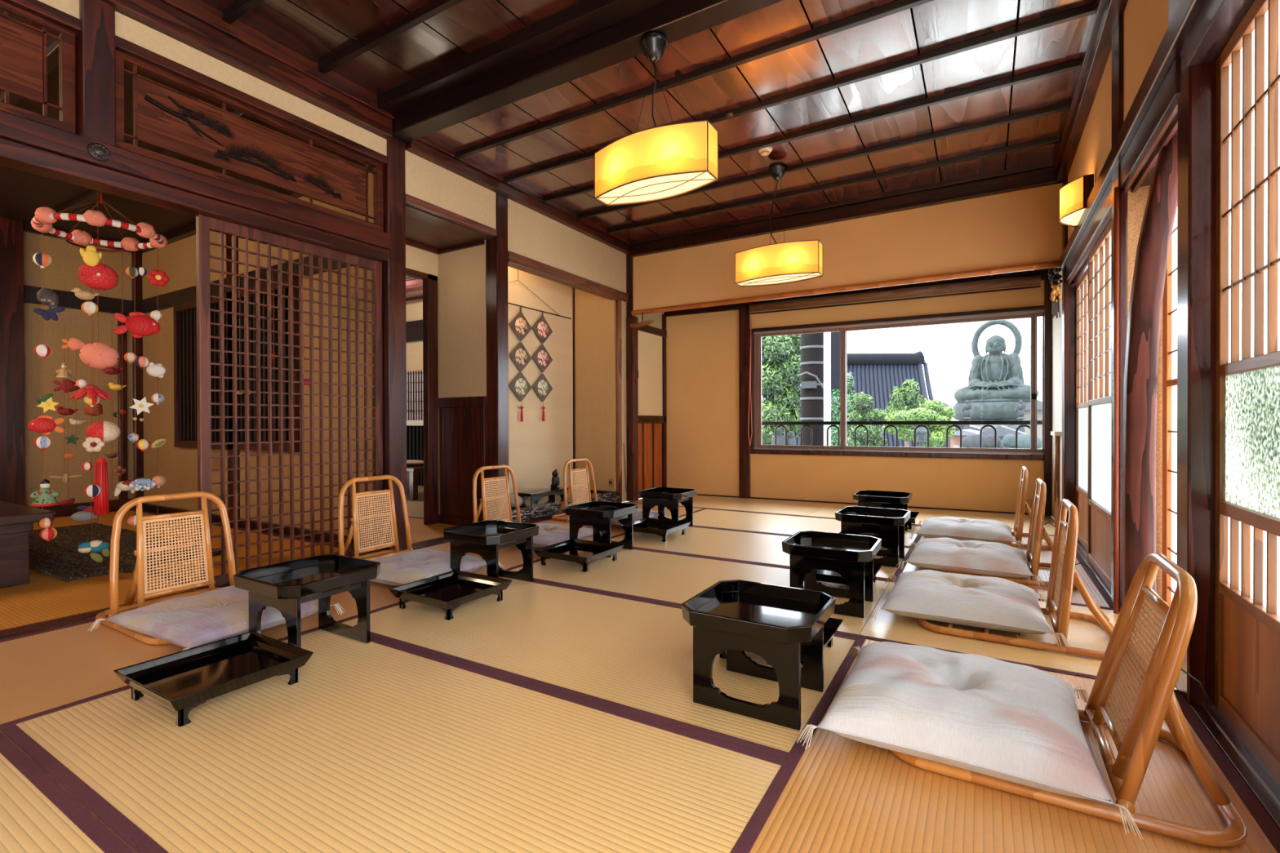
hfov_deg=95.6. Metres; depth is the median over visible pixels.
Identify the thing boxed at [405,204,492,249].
ceiling
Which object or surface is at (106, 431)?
ball
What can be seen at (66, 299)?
trim
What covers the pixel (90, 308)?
ball
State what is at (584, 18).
ceiling beam
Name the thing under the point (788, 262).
pendant lamp
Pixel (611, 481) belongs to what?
wall outlet
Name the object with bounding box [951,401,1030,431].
pedestal
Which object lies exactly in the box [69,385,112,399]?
charm
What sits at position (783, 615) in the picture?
tray
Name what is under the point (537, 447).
wall
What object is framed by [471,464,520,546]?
chair
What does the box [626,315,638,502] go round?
trim
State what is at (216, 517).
trim
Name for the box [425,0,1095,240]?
ceiling
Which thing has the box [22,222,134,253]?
trim
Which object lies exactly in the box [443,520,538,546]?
tray
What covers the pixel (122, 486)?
charm
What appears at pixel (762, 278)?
diffuser
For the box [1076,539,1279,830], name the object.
trim
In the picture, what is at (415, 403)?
window
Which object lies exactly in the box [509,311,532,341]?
diamond panel
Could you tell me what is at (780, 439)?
stone figure
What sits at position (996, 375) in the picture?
seated statue
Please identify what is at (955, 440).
house
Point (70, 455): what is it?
charm
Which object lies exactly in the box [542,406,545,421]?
tassel
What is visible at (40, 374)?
wall
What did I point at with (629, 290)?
trim
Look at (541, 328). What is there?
diamond panel
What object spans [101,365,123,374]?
charm
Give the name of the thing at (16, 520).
cabinet
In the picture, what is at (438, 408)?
wall
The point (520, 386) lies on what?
diamond panel
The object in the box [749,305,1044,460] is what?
window
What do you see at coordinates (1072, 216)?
diffuser
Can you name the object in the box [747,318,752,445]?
blind cord
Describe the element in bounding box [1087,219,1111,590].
door
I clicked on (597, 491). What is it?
trim
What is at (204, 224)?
door
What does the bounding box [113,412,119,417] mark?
ball
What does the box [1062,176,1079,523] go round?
trim
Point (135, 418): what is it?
charm
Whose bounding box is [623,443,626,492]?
cord
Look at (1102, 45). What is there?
trim
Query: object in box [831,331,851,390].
hanging sign
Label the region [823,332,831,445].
pipe
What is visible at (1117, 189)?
trim
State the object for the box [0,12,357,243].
ceiling
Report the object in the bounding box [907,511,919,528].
tray
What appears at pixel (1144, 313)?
pillar
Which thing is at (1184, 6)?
trim
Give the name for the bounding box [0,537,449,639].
trim
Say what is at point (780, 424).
veranda railing
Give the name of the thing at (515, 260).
trim
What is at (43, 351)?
ball
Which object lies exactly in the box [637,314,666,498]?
door
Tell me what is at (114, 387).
charm
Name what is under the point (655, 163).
pendant lamp
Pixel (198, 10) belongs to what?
trim
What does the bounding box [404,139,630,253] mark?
trim
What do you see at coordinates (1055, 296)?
bundle
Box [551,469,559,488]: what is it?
owl figurine
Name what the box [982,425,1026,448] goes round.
gate building
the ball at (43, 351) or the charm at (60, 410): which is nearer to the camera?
the ball at (43, 351)
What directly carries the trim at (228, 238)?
attached to the wall at (178, 465)
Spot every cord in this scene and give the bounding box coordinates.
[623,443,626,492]
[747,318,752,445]
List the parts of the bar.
cord, rod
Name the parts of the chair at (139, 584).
cross rail, cross rail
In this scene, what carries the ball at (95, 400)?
hanging from the mobile at (44, 217)
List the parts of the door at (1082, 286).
board, glass pane, paper panel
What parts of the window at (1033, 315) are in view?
sash, pane, sash, sash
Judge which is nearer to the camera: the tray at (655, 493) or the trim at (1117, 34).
the trim at (1117, 34)
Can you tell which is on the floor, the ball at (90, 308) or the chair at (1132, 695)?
the chair at (1132, 695)
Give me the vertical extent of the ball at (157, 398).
0.064 m
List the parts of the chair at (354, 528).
cross rail, cross rail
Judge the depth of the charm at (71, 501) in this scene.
4.12 m
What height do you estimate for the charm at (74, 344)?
0.066 m
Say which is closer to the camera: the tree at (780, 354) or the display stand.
the display stand
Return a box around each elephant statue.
[961,434,1004,448]
[997,434,1042,448]
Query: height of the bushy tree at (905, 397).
6.086 m
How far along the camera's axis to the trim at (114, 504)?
5.16 m
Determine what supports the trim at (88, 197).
attached to the wall at (40, 374)
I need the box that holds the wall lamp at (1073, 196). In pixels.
[1059,173,1093,226]
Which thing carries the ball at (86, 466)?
hanging from the mobile at (44, 217)
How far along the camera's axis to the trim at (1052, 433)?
4.33 m
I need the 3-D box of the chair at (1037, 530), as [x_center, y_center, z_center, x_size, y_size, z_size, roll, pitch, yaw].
[1.934,0.527,3.106,0.651,0.501,0.482,0,0,31]
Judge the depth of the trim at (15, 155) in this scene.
2.58 m
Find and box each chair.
[95,491,235,644]
[337,475,413,560]
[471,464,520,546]
[551,457,597,521]
[890,552,1247,847]
[918,498,1114,659]
[932,478,1076,588]
[1004,466,1050,549]
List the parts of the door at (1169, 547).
paper panel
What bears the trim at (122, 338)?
attached to the wall at (40, 374)
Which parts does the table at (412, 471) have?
leg, leg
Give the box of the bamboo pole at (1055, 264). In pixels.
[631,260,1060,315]
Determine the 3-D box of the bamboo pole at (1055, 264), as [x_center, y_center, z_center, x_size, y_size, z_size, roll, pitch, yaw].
[1.459,-1.155,5.008,3.570,0.055,0.054,0,0,31]
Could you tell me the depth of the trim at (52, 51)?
2.65 m
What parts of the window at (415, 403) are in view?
sill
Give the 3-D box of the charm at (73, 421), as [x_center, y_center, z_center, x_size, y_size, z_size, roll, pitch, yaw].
[-4.009,-0.032,4.136,0.096,0.051,0.049,0,0,-43]
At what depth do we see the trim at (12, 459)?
4.79 m
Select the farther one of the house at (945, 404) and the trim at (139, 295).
the house at (945, 404)
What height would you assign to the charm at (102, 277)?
0.144 m
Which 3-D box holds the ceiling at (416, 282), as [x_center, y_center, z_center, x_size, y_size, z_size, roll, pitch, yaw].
[-2.912,-1.614,6.035,3.440,0.060,2.560,0,0,31]
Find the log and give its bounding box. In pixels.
[511,491,621,522]
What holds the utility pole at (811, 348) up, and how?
on the ground
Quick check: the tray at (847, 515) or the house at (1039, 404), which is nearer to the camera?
the tray at (847, 515)
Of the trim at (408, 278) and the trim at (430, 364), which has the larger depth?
the trim at (408, 278)
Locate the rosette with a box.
[86,142,110,161]
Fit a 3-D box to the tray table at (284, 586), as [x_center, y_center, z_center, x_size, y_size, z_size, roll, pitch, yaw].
[-1.185,0.651,2.088,0.372,0.281,0.372,0,0,31]
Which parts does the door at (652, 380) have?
board panel, board panel, sliding door, board panel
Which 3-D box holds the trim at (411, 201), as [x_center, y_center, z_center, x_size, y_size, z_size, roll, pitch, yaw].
[-1.330,-1.456,4.054,0.120,0.047,0.800,0,0,31]
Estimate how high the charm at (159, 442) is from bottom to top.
0.053 m
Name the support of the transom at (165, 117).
on the wooden beam at (13, 127)
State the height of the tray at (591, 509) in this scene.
0.046 m
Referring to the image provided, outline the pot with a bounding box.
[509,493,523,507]
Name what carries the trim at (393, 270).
attached to the wall at (531, 234)
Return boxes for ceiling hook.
[726,111,733,117]
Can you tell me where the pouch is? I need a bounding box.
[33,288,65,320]
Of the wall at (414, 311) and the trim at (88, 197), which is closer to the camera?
the trim at (88, 197)
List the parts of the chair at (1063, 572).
cross rail, cross rail, tie cord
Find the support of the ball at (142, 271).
hanging from the mobile at (44, 217)
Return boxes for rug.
[29,523,221,581]
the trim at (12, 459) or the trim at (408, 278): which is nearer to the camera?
the trim at (12, 459)
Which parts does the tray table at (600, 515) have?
leg panel, leg panel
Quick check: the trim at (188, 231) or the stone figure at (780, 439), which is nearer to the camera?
the trim at (188, 231)
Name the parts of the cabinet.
leg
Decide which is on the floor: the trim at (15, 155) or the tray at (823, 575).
the tray at (823, 575)
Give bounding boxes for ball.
[32,252,52,268]
[33,344,52,359]
[34,435,52,450]
[37,517,53,528]
[39,527,57,542]
[75,379,87,388]
[80,301,98,315]
[80,462,93,471]
[84,394,100,406]
[84,484,101,498]
[85,421,120,443]
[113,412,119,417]
[119,408,126,414]
[124,352,137,364]
[125,266,138,278]
[127,433,138,442]
[127,515,136,527]
[134,355,149,368]
[135,439,150,451]
[137,266,146,276]
[150,310,163,322]
[151,393,164,404]
[151,475,165,488]
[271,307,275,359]
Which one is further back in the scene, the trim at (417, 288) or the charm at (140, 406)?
the trim at (417, 288)
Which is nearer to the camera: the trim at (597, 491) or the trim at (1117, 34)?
the trim at (1117, 34)
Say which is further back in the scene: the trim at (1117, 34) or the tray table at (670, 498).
the tray table at (670, 498)
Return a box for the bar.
[507,269,571,319]
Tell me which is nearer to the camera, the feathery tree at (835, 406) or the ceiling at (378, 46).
the ceiling at (378, 46)
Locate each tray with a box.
[113,631,313,727]
[233,554,380,599]
[388,569,511,620]
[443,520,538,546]
[533,538,623,572]
[564,501,638,519]
[620,517,690,542]
[638,487,697,500]
[681,579,835,644]
[720,617,843,665]
[782,530,881,562]
[803,562,883,587]
[835,506,911,526]
[839,531,905,548]
[853,489,912,503]
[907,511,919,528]
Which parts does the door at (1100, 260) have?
board, glass pane, paper panel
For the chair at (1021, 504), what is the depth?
3.73 m
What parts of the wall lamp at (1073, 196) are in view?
lamp shade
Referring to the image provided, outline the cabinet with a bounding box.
[0,499,55,588]
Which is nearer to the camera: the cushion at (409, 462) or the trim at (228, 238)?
the trim at (228, 238)
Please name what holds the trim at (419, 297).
attached to the wall at (438, 408)
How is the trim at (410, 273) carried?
attached to the wall at (438, 408)
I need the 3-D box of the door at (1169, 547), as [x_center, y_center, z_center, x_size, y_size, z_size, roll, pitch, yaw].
[1.927,-0.100,2.005,0.025,1.730,0.815,0,0,31]
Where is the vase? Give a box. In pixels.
[630,312,653,328]
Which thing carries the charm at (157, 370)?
hanging from the mobile at (44, 217)
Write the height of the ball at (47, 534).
0.072 m
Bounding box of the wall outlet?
[608,479,613,487]
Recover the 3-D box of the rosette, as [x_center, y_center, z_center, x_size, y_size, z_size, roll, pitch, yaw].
[-2.208,-1.125,2.374,0.020,0.074,0.074,0,0,31]
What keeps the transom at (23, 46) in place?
on the wooden beam at (13, 127)
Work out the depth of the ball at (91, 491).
3.01 m
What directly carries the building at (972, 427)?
on the ground
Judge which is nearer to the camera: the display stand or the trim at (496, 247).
the trim at (496, 247)
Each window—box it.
[173,276,299,452]
[406,370,423,425]
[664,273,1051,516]
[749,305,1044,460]
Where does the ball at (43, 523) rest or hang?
hanging from the mobile at (44, 217)
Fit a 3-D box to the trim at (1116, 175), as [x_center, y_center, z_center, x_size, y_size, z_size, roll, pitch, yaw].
[2.054,-0.168,2.490,0.030,1.900,0.160,0,0,31]
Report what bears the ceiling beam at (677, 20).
attached to the ceiling at (856, 98)
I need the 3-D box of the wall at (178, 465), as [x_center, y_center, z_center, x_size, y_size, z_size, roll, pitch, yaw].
[-3.200,-0.391,4.685,3.720,2.650,0.070,0,0,31]
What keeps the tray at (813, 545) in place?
on the tray table at (851, 557)
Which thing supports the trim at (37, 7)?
attached to the wall at (531, 234)
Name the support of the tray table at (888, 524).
on the floor
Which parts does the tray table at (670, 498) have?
leg panel, leg panel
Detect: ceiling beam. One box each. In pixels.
[377,0,669,115]
[392,0,783,142]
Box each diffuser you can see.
[599,171,715,204]
[737,272,820,285]
[1061,208,1084,225]
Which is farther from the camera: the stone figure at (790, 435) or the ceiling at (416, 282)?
the stone figure at (790, 435)
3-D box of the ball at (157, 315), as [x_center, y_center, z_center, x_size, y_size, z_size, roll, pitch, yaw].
[-2.674,-0.611,3.213,0.056,0.063,0.056,0,0,-43]
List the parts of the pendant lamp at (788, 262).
power cord, lamp shade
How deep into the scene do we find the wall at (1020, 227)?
4.70 m
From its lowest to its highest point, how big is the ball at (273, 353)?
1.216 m
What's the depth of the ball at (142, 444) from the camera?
3.15 m
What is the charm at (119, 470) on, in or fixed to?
hanging from the mobile at (66, 239)
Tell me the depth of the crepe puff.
3.02 m
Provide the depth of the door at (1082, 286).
3.82 m
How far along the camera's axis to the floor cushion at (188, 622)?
2.13 m
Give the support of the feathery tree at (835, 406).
on the ground
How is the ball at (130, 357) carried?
hanging from the mobile at (44, 217)
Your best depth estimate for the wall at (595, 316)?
5.96 m
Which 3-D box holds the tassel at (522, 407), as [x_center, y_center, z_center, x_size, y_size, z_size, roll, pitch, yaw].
[-1.093,-0.133,5.369,0.028,0.176,0.044,0,0,31]
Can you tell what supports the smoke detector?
attached to the ceiling at (856, 98)
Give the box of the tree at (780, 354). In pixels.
[761,333,800,444]
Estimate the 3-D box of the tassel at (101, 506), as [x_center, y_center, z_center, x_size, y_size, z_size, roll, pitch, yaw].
[-2.853,0.315,3.076,0.061,0.299,0.060,0,0,-43]
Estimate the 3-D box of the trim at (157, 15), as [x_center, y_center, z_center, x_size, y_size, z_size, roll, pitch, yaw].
[-2.578,-1.805,1.798,0.070,0.105,4.090,0,0,31]
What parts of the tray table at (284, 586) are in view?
leg panel, leg panel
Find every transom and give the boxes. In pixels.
[0,0,75,133]
[115,49,383,231]
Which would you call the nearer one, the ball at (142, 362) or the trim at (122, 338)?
the ball at (142, 362)
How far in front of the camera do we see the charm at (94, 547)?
3.00 m
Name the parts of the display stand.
panel, panel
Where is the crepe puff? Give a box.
[79,342,119,368]
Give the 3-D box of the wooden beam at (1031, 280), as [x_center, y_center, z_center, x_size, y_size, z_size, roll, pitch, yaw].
[2.256,-1.224,5.463,2.503,0.116,0.088,0,0,28]
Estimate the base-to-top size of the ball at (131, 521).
0.062 m
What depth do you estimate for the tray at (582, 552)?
3.36 m
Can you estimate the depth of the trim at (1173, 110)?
2.17 m
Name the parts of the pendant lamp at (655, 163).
power cord, lamp shade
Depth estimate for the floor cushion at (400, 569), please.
2.88 m
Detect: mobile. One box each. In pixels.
[31,191,167,515]
[63,237,127,506]
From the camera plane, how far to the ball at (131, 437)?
3.16 m
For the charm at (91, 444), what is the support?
hanging from the mobile at (44, 217)
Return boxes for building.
[794,351,944,447]
[944,424,984,447]
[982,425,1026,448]
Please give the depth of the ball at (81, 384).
3.04 m
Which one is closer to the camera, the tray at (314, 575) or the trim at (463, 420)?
the tray at (314, 575)
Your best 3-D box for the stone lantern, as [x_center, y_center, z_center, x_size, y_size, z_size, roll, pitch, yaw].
[5.091,2.156,10.510,0.295,4.352,0.256,0,0,31]
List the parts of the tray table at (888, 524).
leg panel, leg panel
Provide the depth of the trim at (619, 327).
5.85 m
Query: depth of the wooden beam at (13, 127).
2.62 m
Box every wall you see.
[22,231,133,517]
[38,0,664,502]
[142,172,373,538]
[405,244,438,277]
[405,301,422,371]
[437,240,486,398]
[438,408,439,515]
[507,266,573,497]
[574,288,616,491]
[632,182,1062,310]
[1051,0,1168,519]
[1127,185,1162,597]
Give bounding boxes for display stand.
[517,487,568,504]
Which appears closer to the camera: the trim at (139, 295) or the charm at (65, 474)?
the charm at (65, 474)
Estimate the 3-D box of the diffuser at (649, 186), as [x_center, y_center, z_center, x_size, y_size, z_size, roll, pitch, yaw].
[0.065,-1.106,2.691,0.581,0.003,0.240,0,0,31]
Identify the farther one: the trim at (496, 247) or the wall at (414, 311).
the wall at (414, 311)
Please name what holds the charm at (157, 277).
hanging from the mobile at (44, 217)
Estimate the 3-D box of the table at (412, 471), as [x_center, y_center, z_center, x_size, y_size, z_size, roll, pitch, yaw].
[-2.525,0.603,6.436,0.700,0.340,0.500,0,0,31]
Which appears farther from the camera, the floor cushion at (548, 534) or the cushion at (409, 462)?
the cushion at (409, 462)
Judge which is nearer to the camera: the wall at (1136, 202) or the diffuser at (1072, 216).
the wall at (1136, 202)
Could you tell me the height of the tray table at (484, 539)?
0.281 m
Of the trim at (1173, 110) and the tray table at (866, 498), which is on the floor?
the tray table at (866, 498)
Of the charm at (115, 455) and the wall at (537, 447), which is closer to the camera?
the charm at (115, 455)
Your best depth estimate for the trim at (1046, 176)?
4.76 m
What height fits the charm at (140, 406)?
0.101 m
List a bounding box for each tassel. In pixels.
[93,457,109,515]
[520,406,523,422]
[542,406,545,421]
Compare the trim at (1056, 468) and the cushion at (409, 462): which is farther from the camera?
the cushion at (409, 462)
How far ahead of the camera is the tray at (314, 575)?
2.08 m
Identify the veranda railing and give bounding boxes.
[761,420,1042,448]
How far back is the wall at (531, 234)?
4.05 m
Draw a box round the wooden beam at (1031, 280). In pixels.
[749,274,1040,314]
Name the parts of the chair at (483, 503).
cross rail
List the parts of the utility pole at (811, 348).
number plate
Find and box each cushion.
[88,585,345,650]
[369,549,503,586]
[406,459,423,465]
[533,523,592,547]
[565,508,671,525]
[796,641,1143,839]
[869,569,1071,647]
[894,537,1044,586]
[907,516,1024,549]
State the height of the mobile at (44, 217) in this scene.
2.339 m
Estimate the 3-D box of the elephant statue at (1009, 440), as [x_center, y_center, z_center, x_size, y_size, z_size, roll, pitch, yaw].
[15.786,2.274,24.128,1.574,3.919,0.630,0,0,36]
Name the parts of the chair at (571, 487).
cross rail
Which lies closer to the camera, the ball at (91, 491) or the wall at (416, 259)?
the ball at (91, 491)
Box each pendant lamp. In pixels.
[594,31,718,206]
[734,161,822,287]
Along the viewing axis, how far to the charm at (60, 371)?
4.09 m
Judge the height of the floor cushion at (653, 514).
0.082 m
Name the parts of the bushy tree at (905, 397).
crown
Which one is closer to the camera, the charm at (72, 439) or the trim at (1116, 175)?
the trim at (1116, 175)
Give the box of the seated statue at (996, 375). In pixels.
[954,320,1039,403]
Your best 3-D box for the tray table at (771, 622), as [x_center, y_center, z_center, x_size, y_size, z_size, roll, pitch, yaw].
[0.350,0.649,1.697,0.372,0.281,0.372,0,0,31]
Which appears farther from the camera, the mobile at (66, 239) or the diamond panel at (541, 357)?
the diamond panel at (541, 357)
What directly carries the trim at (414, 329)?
attached to the wall at (414, 311)
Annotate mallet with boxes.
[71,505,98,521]
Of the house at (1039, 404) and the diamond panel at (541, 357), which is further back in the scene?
the house at (1039, 404)
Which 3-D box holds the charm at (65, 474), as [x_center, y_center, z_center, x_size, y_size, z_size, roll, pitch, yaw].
[-4.076,0.371,4.123,0.167,0.072,0.030,0,0,-43]
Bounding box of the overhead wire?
[846,334,1039,353]
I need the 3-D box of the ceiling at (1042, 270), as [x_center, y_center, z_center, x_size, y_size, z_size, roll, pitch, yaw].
[1.781,-1.328,5.503,3.780,0.050,1.100,0,0,31]
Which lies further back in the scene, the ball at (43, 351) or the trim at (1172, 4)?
the ball at (43, 351)
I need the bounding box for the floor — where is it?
[0,485,1279,852]
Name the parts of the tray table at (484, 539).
leg panel, leg panel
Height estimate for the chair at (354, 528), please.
0.500 m
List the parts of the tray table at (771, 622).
leg panel, leg panel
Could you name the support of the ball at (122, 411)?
hanging from the mobile at (66, 239)
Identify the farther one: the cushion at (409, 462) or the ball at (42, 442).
the cushion at (409, 462)
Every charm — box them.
[27,415,64,435]
[30,479,59,506]
[35,393,58,412]
[49,473,82,484]
[53,379,79,392]
[54,406,78,415]
[55,363,72,377]
[58,497,76,506]
[62,337,84,350]
[64,453,74,459]
[65,434,79,444]
[68,418,86,425]
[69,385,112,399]
[71,288,99,300]
[77,262,118,290]
[77,540,110,562]
[80,245,102,266]
[82,436,104,452]
[84,403,102,416]
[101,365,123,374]
[104,452,118,457]
[106,382,126,390]
[112,466,126,476]
[113,311,159,337]
[114,480,134,496]
[128,396,153,414]
[128,478,155,491]
[133,417,143,421]
[146,269,169,286]
[146,362,165,377]
[151,438,165,448]
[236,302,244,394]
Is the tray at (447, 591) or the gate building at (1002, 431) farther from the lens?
the gate building at (1002, 431)
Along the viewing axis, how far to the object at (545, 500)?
5.22 m
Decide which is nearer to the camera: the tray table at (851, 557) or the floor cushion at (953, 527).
the tray table at (851, 557)
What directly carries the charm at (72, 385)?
hanging from the mobile at (66, 239)
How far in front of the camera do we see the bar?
5.52 m
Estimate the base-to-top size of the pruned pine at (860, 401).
5.064 m
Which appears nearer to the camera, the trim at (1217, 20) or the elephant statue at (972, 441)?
the trim at (1217, 20)
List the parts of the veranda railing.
rail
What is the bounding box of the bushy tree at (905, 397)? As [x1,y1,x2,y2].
[884,378,926,446]
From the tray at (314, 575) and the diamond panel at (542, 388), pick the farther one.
the diamond panel at (542, 388)
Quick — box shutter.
[248,288,289,443]
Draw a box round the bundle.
[1048,267,1062,318]
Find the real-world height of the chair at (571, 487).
0.500 m
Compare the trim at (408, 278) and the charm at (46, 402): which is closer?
the charm at (46, 402)
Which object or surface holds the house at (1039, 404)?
on the ground
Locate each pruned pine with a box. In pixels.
[846,391,888,446]
[881,400,955,447]
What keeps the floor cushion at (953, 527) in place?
on the chair at (1021, 504)
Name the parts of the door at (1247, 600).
board, glass pane, paper panel, paper panel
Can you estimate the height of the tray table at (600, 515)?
0.281 m
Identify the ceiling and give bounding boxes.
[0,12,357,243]
[201,0,582,94]
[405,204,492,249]
[405,275,422,304]
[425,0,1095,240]
[662,267,1054,312]
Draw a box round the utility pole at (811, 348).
[797,332,835,445]
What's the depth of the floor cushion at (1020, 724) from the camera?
1.34 m
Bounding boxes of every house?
[935,400,953,420]
[950,428,979,447]
[1014,400,1042,448]
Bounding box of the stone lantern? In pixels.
[912,426,930,447]
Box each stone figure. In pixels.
[771,427,785,444]
[786,431,795,445]
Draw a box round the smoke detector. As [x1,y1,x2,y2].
[757,146,773,155]
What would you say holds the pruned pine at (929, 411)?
on the ground
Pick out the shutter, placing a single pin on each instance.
(288, 289)
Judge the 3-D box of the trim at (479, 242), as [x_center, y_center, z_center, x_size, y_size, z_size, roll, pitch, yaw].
[-1.423,-1.408,4.565,0.540,0.035,0.025,0,0,31]
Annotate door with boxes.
[195,213,383,589]
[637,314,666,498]
[1075,267,1088,551]
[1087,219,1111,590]
[1161,209,1177,605]
[1214,0,1279,785]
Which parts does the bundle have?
dried stem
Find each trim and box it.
[0,40,58,105]
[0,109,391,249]
[0,137,388,262]
[0,217,25,505]
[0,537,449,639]
[1,0,387,164]
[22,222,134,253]
[23,284,133,315]
[28,110,252,230]
[34,497,134,516]
[75,0,115,146]
[102,0,392,139]
[117,314,128,499]
[131,252,143,508]
[135,161,373,253]
[139,256,351,313]
[142,502,372,546]
[159,0,394,119]
[226,234,240,524]
[382,137,407,550]
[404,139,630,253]
[405,193,497,236]
[405,239,437,253]
[405,267,436,279]
[405,276,417,280]
[405,285,422,292]
[405,296,422,302]
[405,320,422,342]
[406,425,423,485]
[416,136,631,246]
[422,274,438,524]
[436,239,484,254]
[438,396,487,525]
[485,192,508,520]
[507,250,627,302]
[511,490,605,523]
[572,287,575,483]
[574,488,610,493]
[616,299,622,502]
[626,253,633,316]
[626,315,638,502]
[630,167,1062,257]
[1050,431,1062,435]
[1053,435,1059,526]
[1056,0,1128,183]
[1060,0,1205,268]
[1061,0,1195,266]
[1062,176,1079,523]
[1066,0,1254,281]
[1067,97,1177,284]
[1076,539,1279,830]
[1077,543,1279,805]
[1111,13,1124,148]
[1111,161,1127,612]
[1113,186,1119,613]
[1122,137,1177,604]
[1168,0,1180,26]
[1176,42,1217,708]
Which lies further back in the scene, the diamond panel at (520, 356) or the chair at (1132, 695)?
the diamond panel at (520, 356)
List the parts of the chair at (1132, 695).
cross rail, cross rail, tie cord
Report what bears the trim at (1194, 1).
attached to the wall at (1145, 22)
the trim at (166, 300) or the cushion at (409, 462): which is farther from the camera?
the cushion at (409, 462)
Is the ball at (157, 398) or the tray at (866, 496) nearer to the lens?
the ball at (157, 398)
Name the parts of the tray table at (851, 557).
leg panel, leg panel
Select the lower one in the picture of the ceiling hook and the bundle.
the bundle
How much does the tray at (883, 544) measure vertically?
0.089 m
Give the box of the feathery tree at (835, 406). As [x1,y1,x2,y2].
[831,370,856,445]
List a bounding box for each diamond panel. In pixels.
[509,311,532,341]
[509,342,531,371]
[509,372,532,401]
[531,344,552,372]
[532,315,552,343]
[532,373,552,401]
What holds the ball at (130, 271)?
hanging from the mobile at (44, 217)
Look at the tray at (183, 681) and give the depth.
1.75 m
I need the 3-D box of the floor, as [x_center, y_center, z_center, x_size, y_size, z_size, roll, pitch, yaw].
[-1.644,0.865,3.535,7.670,0.162,8.000,0,0,31]
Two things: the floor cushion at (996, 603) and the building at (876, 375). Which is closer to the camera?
the floor cushion at (996, 603)
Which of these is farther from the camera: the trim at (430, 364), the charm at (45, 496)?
the trim at (430, 364)
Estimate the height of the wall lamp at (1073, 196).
0.176 m
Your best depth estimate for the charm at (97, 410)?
4.09 m
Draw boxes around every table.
[233,554,380,668]
[406,464,423,500]
[443,520,538,582]
[564,501,638,557]
[638,487,697,531]
[681,579,835,730]
[782,530,881,617]
[835,506,911,568]
[853,489,912,531]
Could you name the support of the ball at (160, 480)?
hanging from the mobile at (44, 217)
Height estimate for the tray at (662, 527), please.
0.089 m
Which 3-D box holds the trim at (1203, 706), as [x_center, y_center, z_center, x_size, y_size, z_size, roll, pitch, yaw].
[1.273,0.785,1.111,0.004,0.003,6.800,0,0,31]
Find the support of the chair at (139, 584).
on the floor
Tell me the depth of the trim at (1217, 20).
1.81 m
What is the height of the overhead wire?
3.177 m
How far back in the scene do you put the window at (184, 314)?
4.62 m
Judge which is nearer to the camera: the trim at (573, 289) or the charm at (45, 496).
the charm at (45, 496)
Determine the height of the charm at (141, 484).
0.071 m
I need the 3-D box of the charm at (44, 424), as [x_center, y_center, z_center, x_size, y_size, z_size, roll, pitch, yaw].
[-2.973,-0.006,2.908,0.131,0.097,0.046,0,0,-43]
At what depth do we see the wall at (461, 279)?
4.56 m
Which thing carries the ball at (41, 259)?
hanging from the mobile at (44, 217)
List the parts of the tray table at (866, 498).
leg panel, leg panel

